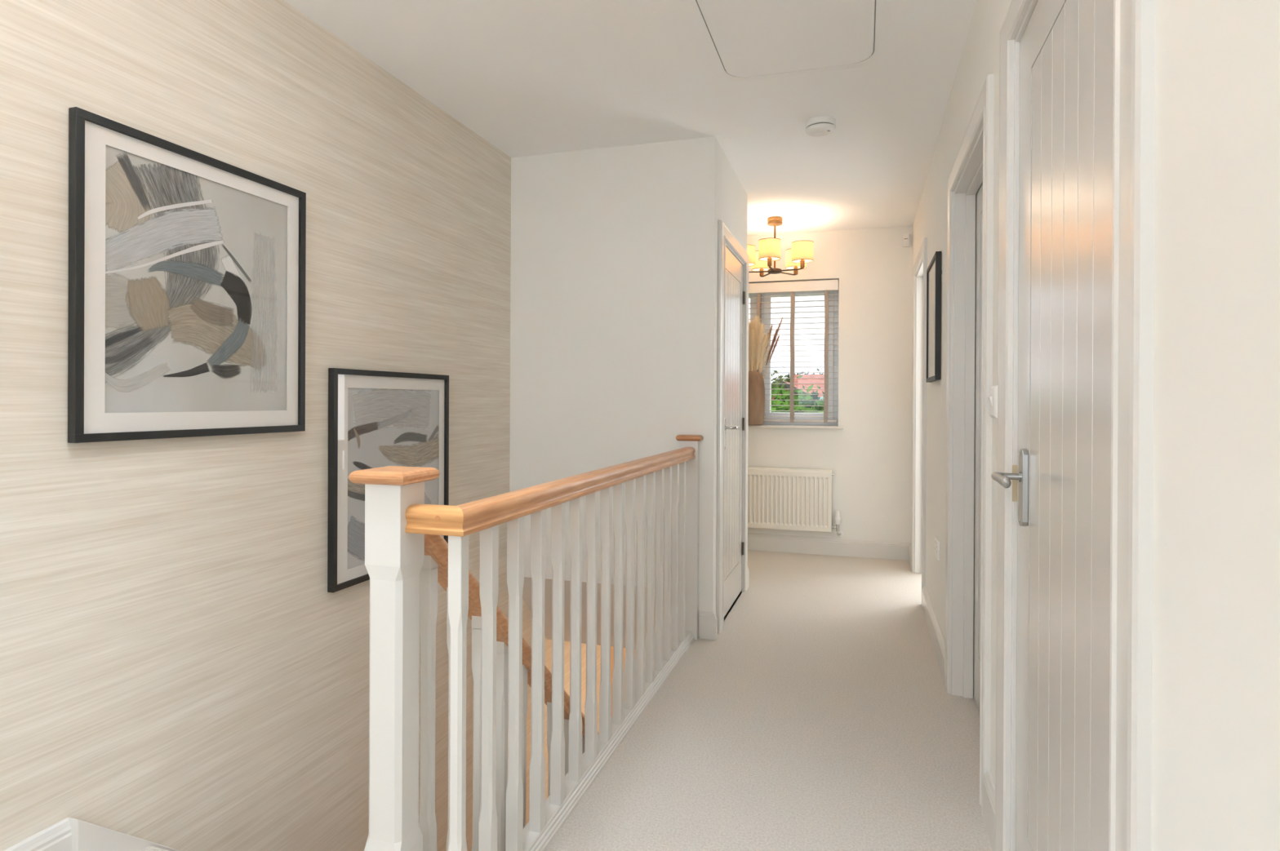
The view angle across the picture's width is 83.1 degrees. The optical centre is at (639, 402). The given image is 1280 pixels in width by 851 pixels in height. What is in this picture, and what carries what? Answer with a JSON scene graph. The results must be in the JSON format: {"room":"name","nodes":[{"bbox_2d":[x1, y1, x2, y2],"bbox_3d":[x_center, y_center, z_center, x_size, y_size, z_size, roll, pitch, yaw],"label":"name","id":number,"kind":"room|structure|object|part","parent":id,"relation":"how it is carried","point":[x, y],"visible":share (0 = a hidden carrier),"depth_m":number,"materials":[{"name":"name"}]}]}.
{"room":"upstairs landing","nodes":[
{"label":"upstairs landing","id":0,"kind":"room"},
{"bbox_2d":[0,0,600,850],"bbox_3d":[-1.306,1.326,2.091,0.200,5.200,8.426,0,0,17],"label":"wall","id":1,"kind":"structure","parent":0,"point":[180,670],"depth_m":2.08,"materials":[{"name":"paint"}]},
{"bbox_2d":[4,817,71,850],"bbox_3d":[-1.852,1.045,-0.053,0.018,0.162,3.606,0,0,17],"label":"baseboard","id":2,"kind":"structure","parent":1,"relation":"attached to","point":[58,837],"depth_m":1.63,"materials":[{"name":"white wood"}]},
{"bbox_2d":[67,106,306,443],"bbox_3d":[-1.204,-0.293,2.006,0.026,0.774,0.717,0,0,17],"label":"framed print","id":3,"kind":"object","parent":1,"relation":"attached to","point":[187,267],"visible":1,"depth_m":1.92,"materials":[{"name":"black paint"}]},
{"bbox_2d":[327,368,448,592],"bbox_3d":[-0.956,0.268,2.820,0.026,0.771,0.720,0,0,17],"label":"framed print","id":4,"kind":"object","parent":1,"relation":"attached to","point":[376,419],"visible":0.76,"depth_m":2.67,"materials":[{"name":"black paint"}]},
{"bbox_2d":[610,646,635,717],"bbox_3d":[1.913,2.566,4.643,4.458,2.340,0.100,0,0,17],"label":"wall","id":5,"kind":"structure","parent":0,"point":[611,647],"depth_m":5.24,"materials":[{"name":"brown paint"}]},
{"bbox_2d":[509,136,747,649],"bbox_3d":[-0.014,0.078,4.087,1.079,2.700,1.007,0,0,17],"label":"wall","id":6,"kind":"structure","parent":0,"point":[615,250],"depth_m":3.60,"materials":[{"name":"beige paint"}]},
{"bbox_2d":[699,611,717,640],"bbox_3d":[0.327,1.068,3.452,0.080,0.125,0.031,0,0,17],"label":"baseboard","id":7,"kind":"structure","parent":6,"relation":"attached to","point":[708,620],"depth_m":3.44,"materials":[{"name":"white wood"}]},
{"bbox_2d":[715,220,748,634],"bbox_3d":[0.492,0.121,3.951,0.168,2.020,0.880,0,0,17],"label":"door","id":8,"kind":"structure","parent":6,"relation":"in","point":[733,260],"depth_m":3.94,"materials":[{"name":"white wood"}]},
{"bbox_3d":[0.430,0.161,3.692,0.012,0.170,0.030,0,0,17],"label":"handle","id":9,"kind":"part","parent":8,"relation":"part of","materials":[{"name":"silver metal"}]},
{"bbox_3d":[0.479,0.133,3.729,0.061,0.027,0.122,0,0,17],"label":"lever","id":10,"kind":"part","parent":8,"relation":"part of","materials":[{"name":"silver metal"}]},
{"bbox_2d":[746,568,749,589],"bbox_3d":[0.650,1.068,4.395,0.018,0.125,0.062,0,0,17],"label":"baseboard","id":11,"kind":"structure","parent":6,"relation":"attached to","point":[748,568],"depth_m":4.39,"materials":[{"name":"white wood"}]},
{"bbox_2d":[284,0,977,236],"bbox_3d":[0.837,-1.339,1.430,4.658,0.150,8.426,0,0,17],"label":"ceiling","id":12,"kind":"structure","parent":0,"point":[529,77],"depth_m":2.93,"materials":[{"name":"paint"}]},
{"bbox_2d":[746,216,813,277],"bbox_3d":[0.922,-1.079,4.962,0.537,0.380,0.523,0,0,17],"label":"chandelier","id":13,"kind":"object","parent":12,"relation":"hanging from","point":[802,252],"visible":0.91,"depth_m":4.85,"materials":[{"name":"beige fabric"}]},
{"bbox_3d":[0.724,-1.011,4.984,0.144,0.126,0.144,0,0,17],"label":"lamp shade","id":14,"kind":"part","parent":13,"relation":"part of","materials":[{"name":"beige fabric"}]},
{"bbox_3d":[0.804,-0.904,4.981,0.171,0.021,0.016,0,0,2],"label":"arm","id":15,"kind":"part","parent":13,"relation":"part of","materials":[{"name":"brown metal"}]},
{"bbox_3d":[0.873,-1.011,5.175,0.144,0.126,0.144,0,0,17],"label":"lamp shade","id":16,"kind":"part","parent":13,"relation":"part of","materials":[{"name":"beige fabric"}]},
{"bbox_3d":[0.860,-1.010,4.783,0.144,0.126,0.144,0,0,17],"label":"lamp shade","id":17,"kind":"part","parent":13,"relation":"part of","materials":[{"name":"beige fabric"}]},
{"bbox_3d":[0.930,-1.069,4.977,0.013,0.310,0.013,0,0,17],"label":"rod","id":18,"kind":"part","parent":13,"relation":"part of","materials":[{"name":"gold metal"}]},
{"bbox_3d":[1.028,-0.903,4.900,0.171,0.021,0.016,0,0,38],"label":"arm","id":19,"kind":"part","parent":13,"relation":"part of","materials":[{"name":"brown metal"}]},
{"bbox_3d":[1.100,-1.010,5.092,0.144,0.126,0.144,0,0,17],"label":"lamp shade","id":20,"kind":"part","parent":13,"relation":"part of","materials":[{"name":"beige fabric"}]},
{"bbox_3d":[1.092,-1.009,4.850,0.144,0.126,0.144,0,0,17],"label":"lamp shade","id":21,"kind":"part","parent":13,"relation":"part of","materials":[{"name":"beige fabric"}]},
{"bbox_2d":[680,0,892,81],"bbox_3d":[0.496,-1.262,2.390,0.638,0.008,0.840,0,0,17],"label":"hatch","id":22,"kind":"object","parent":12,"relation":"attached to","point":[754,40],"visible":1,"depth_m":2.47,"materials":[{"name":"paint"}]},
{"bbox_2d":[805,115,835,137],"bbox_3d":[0.816,-1.240,3.259,0.134,0.054,0.134,0,0,17],"label":"smoke detector","id":23,"kind":"object","parent":12,"relation":"attached to","point":[821,126],"visible":1,"depth_m":3.21,"materials":[{"name":"white plastic"}]},
{"bbox_2d":[544,550,992,850],"bbox_3d":[0.828,1.287,1.276,4.358,0.300,8.126,0,0,17],"label":"floor","id":24,"kind":"structure","parent":0,"point":[820,715],"depth_m":2.44,"materials":[{"name":"carpet"}]},
{"bbox_2d":[348,435,703,850],"bbox_3d":[-0.098,0.785,2.449,0.249,1.290,2.178,0,0,21],"label":"balustrade","id":25,"kind":"object","parent":24,"relation":"on","point":[397,519],"visible":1,"depth_m":1.83,"materials":[{"name":"white wood"}]},
{"bbox_3d":[-0.517,0.799,1.518,0.086,1.263,0.086,0,0,17],"label":"newel post","id":26,"kind":"part","parent":25,"relation":"part of","materials":[{"name":"white wood"}]},
{"bbox_3d":[-0.408,0.241,1.488,0.135,0.055,0.060,0,0,17],"label":"handrail","id":27,"kind":"part","parent":25,"relation":"part of","materials":[{"name":"brown wood"}]},
{"bbox_3d":[-0.074,0.241,2.445,0.060,0.055,2.084,0,0,17],"label":"handrail","id":28,"kind":"part","parent":25,"relation":"part of","materials":[{"name":"brown wood"}]},
{"bbox_3d":[-0.108,1.260,2.476,0.135,0.340,2.127,0,0,17],"label":"rail","id":29,"kind":"part","parent":25,"relation":"part of","materials":[{"name":"white wood"}]},
{"bbox_3d":[0.238,0.657,3.461,0.086,0.946,0.041,0,0,17],"label":"newel post","id":30,"kind":"part","parent":25,"relation":"part of","materials":[{"name":"white wood"}]},
{"bbox_2d":[746,226,912,542],"bbox_3d":[2.123,0.086,5.285,4.458,2.700,0.300,0,0,17],"label":"wall","id":31,"kind":"structure","parent":0,"point":[869,460],"depth_m":5.28,"materials":[{"name":"beige paint"}]},
{"bbox_2d":[747,280,843,429],"bbox_3d":[0.938,-0.362,5.630,1.260,1.117,0.340,0,0,17],"label":"window","id":32,"kind":"structure","parent":31,"relation":"in","point":[833,383],"depth_m":5.48,"materials":[{"name":"white plastic"}]},
{"bbox_3d":[0.668,-0.374,5.733,0.528,1.015,0.060,0,0,17],"label":"sash","id":33,"kind":"part","parent":32,"relation":"part of","materials":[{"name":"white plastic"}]},
{"bbox_2d":[747,372,764,425],"bbox_3d":[0.849,-0.027,5.484,0.202,0.404,0.111,0,0,17],"label":"vase","id":34,"kind":"object","parent":32,"relation":"on","point":[756,382],"visible":0.57,"depth_m":5.43,"materials":[{"name":"brown wood"}]},
{"bbox_2d":[748,335,751,372],"bbox_3d":[0.821,-0.229,5.498,0.184,0.608,0.148,0,0,17],"label":"pampas plume","id":35,"kind":"object","parent":34,"relation":"in","point":[749,363],"visible":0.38,"depth_m":5.48,"materials":[{"name":"brown plant"}]},
{"bbox_2d":[748,315,752,361],"bbox_3d":[0.810,-0.297,5.501,0.202,0.744,0.143,0,0,17],"label":"pampas plume","id":36,"kind":"object","parent":34,"relation":"in","point":[749,315],"visible":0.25,"depth_m":5.48,"materials":[{"name":"brown plant"}]},
{"bbox_2d":[748,320,754,370],"bbox_3d":[0.844,-0.277,5.505,0.205,0.703,0.140,0,0,17],"label":"pampas plume","id":37,"kind":"object","parent":34,"relation":"in","point":[750,326],"visible":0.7,"depth_m":5.48,"materials":[{"name":"brown plant"}]},
{"bbox_2d":[748,328,759,372],"bbox_3d":[0.850,-0.247,5.467,0.154,0.644,0.164,0,0,-31],"label":"pampas plume","id":38,"kind":"object","parent":34,"relation":"in","point":[752,335],"visible":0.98,"depth_m":5.46,"materials":[{"name":"brown plant"}]},
{"bbox_2d":[748,315,766,372],"bbox_3d":[0.875,-0.296,5.468,0.178,0.742,0.145,0,0,17],"label":"pampas plume","id":39,"kind":"object","parent":34,"relation":"in","point":[756,323],"visible":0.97,"depth_m":5.45,"materials":[{"name":"brown plant"}]},
{"bbox_2d":[750,333,764,372],"bbox_3d":[0.883,-0.231,5.473,0.182,0.612,0.146,0,0,17],"label":"pampas plume","id":40,"kind":"object","parent":34,"relation":"in","point":[755,369],"visible":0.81,"depth_m":5.46,"materials":[{"name":"brown plant"}]},
{"bbox_2d":[753,323,771,370],"bbox_3d":[0.902,-0.267,5.434,0.192,0.684,0.139,0,0,17],"label":"pampas plume","id":41,"kind":"object","parent":34,"relation":"in","point":[762,326],"visible":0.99,"depth_m":5.42,"materials":[{"name":"brown plant"}]},
{"bbox_2d":[753,333,773,373],"bbox_3d":[0.943,-0.230,5.441,0.189,0.610,0.142,0,0,17],"label":"pampas plume","id":42,"kind":"object","parent":34,"relation":"in","point":[765,339],"visible":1,"depth_m":5.43,"materials":[{"name":"brown plant"}]},
{"bbox_2d":[760,324,773,373],"bbox_3d":[0.943,-0.271,5.441,0.154,0.653,0.038,0,0,11],"label":"reed","id":43,"kind":"object","parent":34,"relation":"in","point":[771,329],"visible":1,"depth_m":5.43,"materials":[{"name":"brown plant"}]},
{"bbox_2d":[762,340,774,377],"bbox_3d":[0.947,-0.208,5.436,0.166,0.527,0.041,0,0,17],"label":"reed","id":44,"kind":"object","parent":34,"relation":"in","point":[773,342],"visible":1,"depth_m":5.43,"materials":[{"name":"brown plant"}]},
{"bbox_2d":[762,329,777,377],"bbox_3d":[0.961,-0.251,5.440,0.185,0.613,0.040,0,0,17],"label":"reed","id":45,"kind":"object","parent":34,"relation":"in","point":[776,330],"visible":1,"depth_m":5.42,"materials":[{"name":"brown plant"}]},
{"bbox_2d":[763,335,779,380],"bbox_3d":[0.963,-0.226,5.427,0.201,0.564,0.040,0,0,24],"label":"reed","id":46,"kind":"object","parent":34,"relation":"in","point":[776,340],"visible":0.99,"depth_m":5.41,"materials":[{"name":"brown plant"}]},
{"bbox_2d":[763,317,784,377],"bbox_3d":[0.981,-0.296,5.430,0.222,0.704,0.041,0,0,17],"label":"reed","id":47,"kind":"object","parent":34,"relation":"in","point":[781,321],"visible":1,"depth_m":5.41,"materials":[{"name":"brown plant"}]},
{"bbox_2d":[748,280,838,422],"bbox_3d":[0.914,-0.380,5.549,1.178,1.064,0.066,0,0,17],"label":"blind","id":48,"kind":"object","parent":32,"relation":"attached to","point":[821,285],"visible":0.49,"depth_m":5.45,"materials":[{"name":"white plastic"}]},
{"bbox_3d":[0.912,0.141,5.553,1.170,0.016,0.050,0,0,17],"label":"rail","id":49,"kind":"part","parent":48,"relation":"part of","materials":[{"name":"grey"}]},
{"bbox_3d":[0.936,0.186,5.630,1.260,0.022,0.340,0,0,17],"label":"sill","id":50,"kind":"part","parent":32,"relation":"part of","materials":[{"name":"white"}]},
{"bbox_3d":[1.220,-0.371,5.562,0.528,1.015,0.060,0,0,17],"label":"sash","id":51,"kind":"part","parent":32,"relation":"part of","materials":[{"name":"white plastic"}]},
{"bbox_2d":[747,466,843,537],"bbox_3d":[0.924,0.746,5.464,1.186,0.499,0.064,0,0,17],"label":"radiator","id":52,"kind":"object","parent":31,"relation":"attached to","point":[800,500],"visible":0.62,"depth_m":5.37,"materials":[{"name":"white metal"}]},
{"bbox_2d":[747,466,831,471],"bbox_3d":[0.887,0.499,5.476,1.104,0.006,0.040,0,0,17],"label":"grille","id":53,"kind":"object","parent":52,"relation":"attached to","point":[749,468],"depth_m":5.40,"materials":[{"name":"white metal"}]},
{"bbox_2d":[747,533,911,560],"bbox_3d":[0.943,1.068,5.483,2.095,0.125,0.018,0,0,17],"label":"baseboard","id":54,"kind":"structure","parent":31,"relation":"attached to","point":[780,544],"depth_m":5.33,"materials":[{"name":"white wood"}]},
{"bbox_2d":[902,233,910,247],"bbox_3d":[1.909,-1.159,5.171,0.052,0.090,0.037,0,0,31],"label":"sensor","id":55,"kind":"object","parent":31,"relation":"attached to","point":[906,237],"visible":1,"depth_m":5.16,"materials":[{"name":"white plastic"}]},
{"bbox_2d":[911,0,1279,850],"bbox_3d":[0.811,-0.063,1.281,0.120,2.400,8.126,0,0,17],"label":"wall","id":56,"kind":"structure","parent":0,"point":[1215,744],"depth_m":0.74,"materials":[{"name":"beige paint"}]},
{"bbox_2d":[908,543,911,568],"bbox_3d":[1.887,1.073,5.021,0.018,0.125,0.308,0,0,17],"label":"baseboard","id":57,"kind":"structure","parent":56,"relation":"attached to","point":[909,545],"depth_m":5.04,"materials":[{"name":"white wood"}]},
{"bbox_2d":[911,237,927,607],"bbox_3d":[2.125,0.115,4.300,0.888,2.045,0.920,0,0,17],"label":"door","id":58,"kind":"structure","parent":56,"relation":"in","point":[919,269],"depth_m":4.78,"materials":[{"name":"white wood"}]},
{"bbox_2d":[922,585,945,684],"bbox_3d":[1.401,1.073,3.443,0.018,0.125,1.135,0,0,17],"label":"baseboard","id":59,"kind":"structure","parent":56,"relation":"attached to","point":[935,633],"depth_m":3.31,"materials":[{"name":"white wood"}]},
{"bbox_2d":[926,251,942,382],"bbox_3d":[1.412,-0.390,3.471,0.026,0.578,0.494,0,0,17],"label":"framed print","id":60,"kind":"object","parent":56,"relation":"attached to","point":[934,272],"visible":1,"depth_m":3.35,"materials":[{"name":"black paint"}]},
{"bbox_2d":[934,536,939,560],"bbox_3d":[1.375,0.676,3.344,0.013,0.086,0.146,0,0,17],"label":"wall socket","id":61,"kind":"object","parent":56,"relation":"attached to","point":[936,540],"visible":1,"depth_m":3.30,"materials":[{"name":"white plastic"}]},
{"bbox_2d":[944,73,994,817],"bbox_3d":[1.148,0.121,2.406,0.138,2.030,0.955,0,0,17],"label":"door","id":62,"kind":"structure","parent":56,"relation":"in","point":[970,221],"depth_m":2.76,"materials":[{"name":"white wood"}]},
{"bbox_2d":[982,769,995,850],"bbox_3d":[0.919,1.069,1.883,0.018,0.135,0.187,0,0,17],"label":"baseboard","id":63,"kind":"structure","parent":56,"relation":"attached to","point":[988,784],"depth_m":1.89,"materials":[{"name":"white wood"}]},
{"bbox_2d":[987,385,997,418],"bbox_3d":[0.933,-0.001,1.910,0.018,0.086,0.086,0,0,17],"label":"light switch","id":64,"kind":"object","parent":56,"relation":"attached to","point":[993,398],"visible":0.89,"depth_m":1.89,"materials":[{"name":"white plastic"}]},
{"bbox_2d":[991,0,1155,850],"bbox_3d":[0.789,0.109,1.323,0.186,2.055,0.951,0,0,17],"label":"door","id":65,"kind":"structure","parent":56,"relation":"in","point":[1073,477],"depth_m":1.22,"materials":[{"name":"white wood"}]},
{"bbox_3d":[0.793,0.166,1.548,0.061,0.027,0.122,0,0,17],"label":"lever","id":66,"kind":"part","parent":65,"relation":"part of","materials":[{"name":"silver metal"}]},
{"bbox_3d":[0.842,0.187,1.584,0.012,0.170,0.046,0,0,17],"label":"handle","id":67,"kind":"part","parent":65,"relation":"part of","materials":[{"name":"silver metal"}]},
{"bbox_3d":[0.794,3.837,1.038,4.458,0.200,7.650,0,0,17],"label":"floor","id":68,"kind":"structure","parent":0,"visible":0},
{"bbox_2d":[66,817,179,850],"bbox_3d":[-0.498,2.345,2.958,0.838,2.765,2.948,0,0,17],"label":"stair skirting board","id":69,"kind":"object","parent":68,"relation":"on","point":[86,837],"depth_m":1.72,"materials":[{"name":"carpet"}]},
{"bbox_2d":[418,534,599,850],"bbox_3d":[-0.131,1.633,2.783,0.060,2.837,2.559,0,0,17],"label":"balustrade","id":70,"kind":"object","parent":69,"relation":"on","point":[434,569],"visible":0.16,"depth_m":1.84,"materials":[{"name":"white wood"}]},
{"bbox_3d":[-0.130,1.368,2.783,0.060,2.307,2.559,0,0,17],"label":"handrail","id":71,"kind":"part","parent":70,"relation":"part of","materials":[{"name":"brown wood"}]},
{"label":"outside","id":72,"kind":"structure","parent":0,"visible":0},
{"bbox_3d":[4.560,4.173,48.763,100.000,0.200,84.124,0,0,17],"label":"lawn","id":73,"kind":"structure","parent":72,"visible":0},
{"bbox_2d":[772,374,790,382],"bbox_3d":[7.502,1.330,37.544,5.106,5.563,5.006,0,0,17],"label":"tree","id":74,"kind":"object","parent":73,"relation":"on","point":[787,375],"visible":0.02,"depth_m":37.39,"materials":[{"name":"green plant"}]},
{"bbox_2d":[771,368,803,401],"bbox_3d":[3.631,1.525,21.704,3.056,5.191,3.831,0,0,-22],"label":"tree","id":75,"kind":"object","parent":73,"relation":"on","point":[775,371],"visible":0.02,"depth_m":21.52,"materials":[{"name":"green plant"}]},
{"bbox_2d":[771,382,823,413],"bbox_3d":[2.559,1.853,15.001,3.501,4.548,2.790,0,0,17],"label":"tree","id":76,"kind":"object","parent":73,"relation":"on","point":[775,405],"visible":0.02,"depth_m":14.39,"materials":[{"name":"green plant"}]},
{"bbox_2d":[771,374,824,399],"bbox_3d":[10.582,1.510,27.671,14.440,5.255,7.680,0,0,17],"label":"house","id":77,"kind":"structure","parent":73,"relation":"on","point":[820,382],"depth_m":29.09,"materials":[{"name":"red brick"}]},
{"bbox_2d":[776,391,824,413],"bbox_3d":[3.662,1.824,14.774,3.095,4.619,2.564,0,0,17],"label":"tree","id":78,"kind":"object","parent":73,"relation":"on","point":[820,409],"visible":0.02,"depth_m":14.32,"materials":[{"name":"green plant"}]},
{"bbox_2d":[782,385,823,408],"bbox_3d":[3.469,1.856,16.942,3.016,4.546,3.009,0,0,17],"label":"tree","id":79,"kind":"object","parent":73,"relation":"on","point":[803,387],"visible":0.03,"depth_m":16.66,"materials":[{"name":"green plant"}]},
{"bbox_2d":[786,368,823,382],"bbox_3d":[8.361,1.233,35.004,4.532,5.772,3.676,0,0,27],"label":"tree","id":80,"kind":"object","parent":73,"relation":"on","point":[818,370],"visible":0.02,"depth_m":35.22,"materials":[{"name":"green plant"}]},
{"bbox_2d":[807,390,818,411],"bbox_3d":[3.645,1.932,15.086,1.480,4.402,1.559,0,0,17],"label":"tree","id":81,"kind":"object","parent":73,"relation":"on","point":[815,397],"visible":0.02,"depth_m":15.05,"materials":[{"name":"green plant"}]}
]}

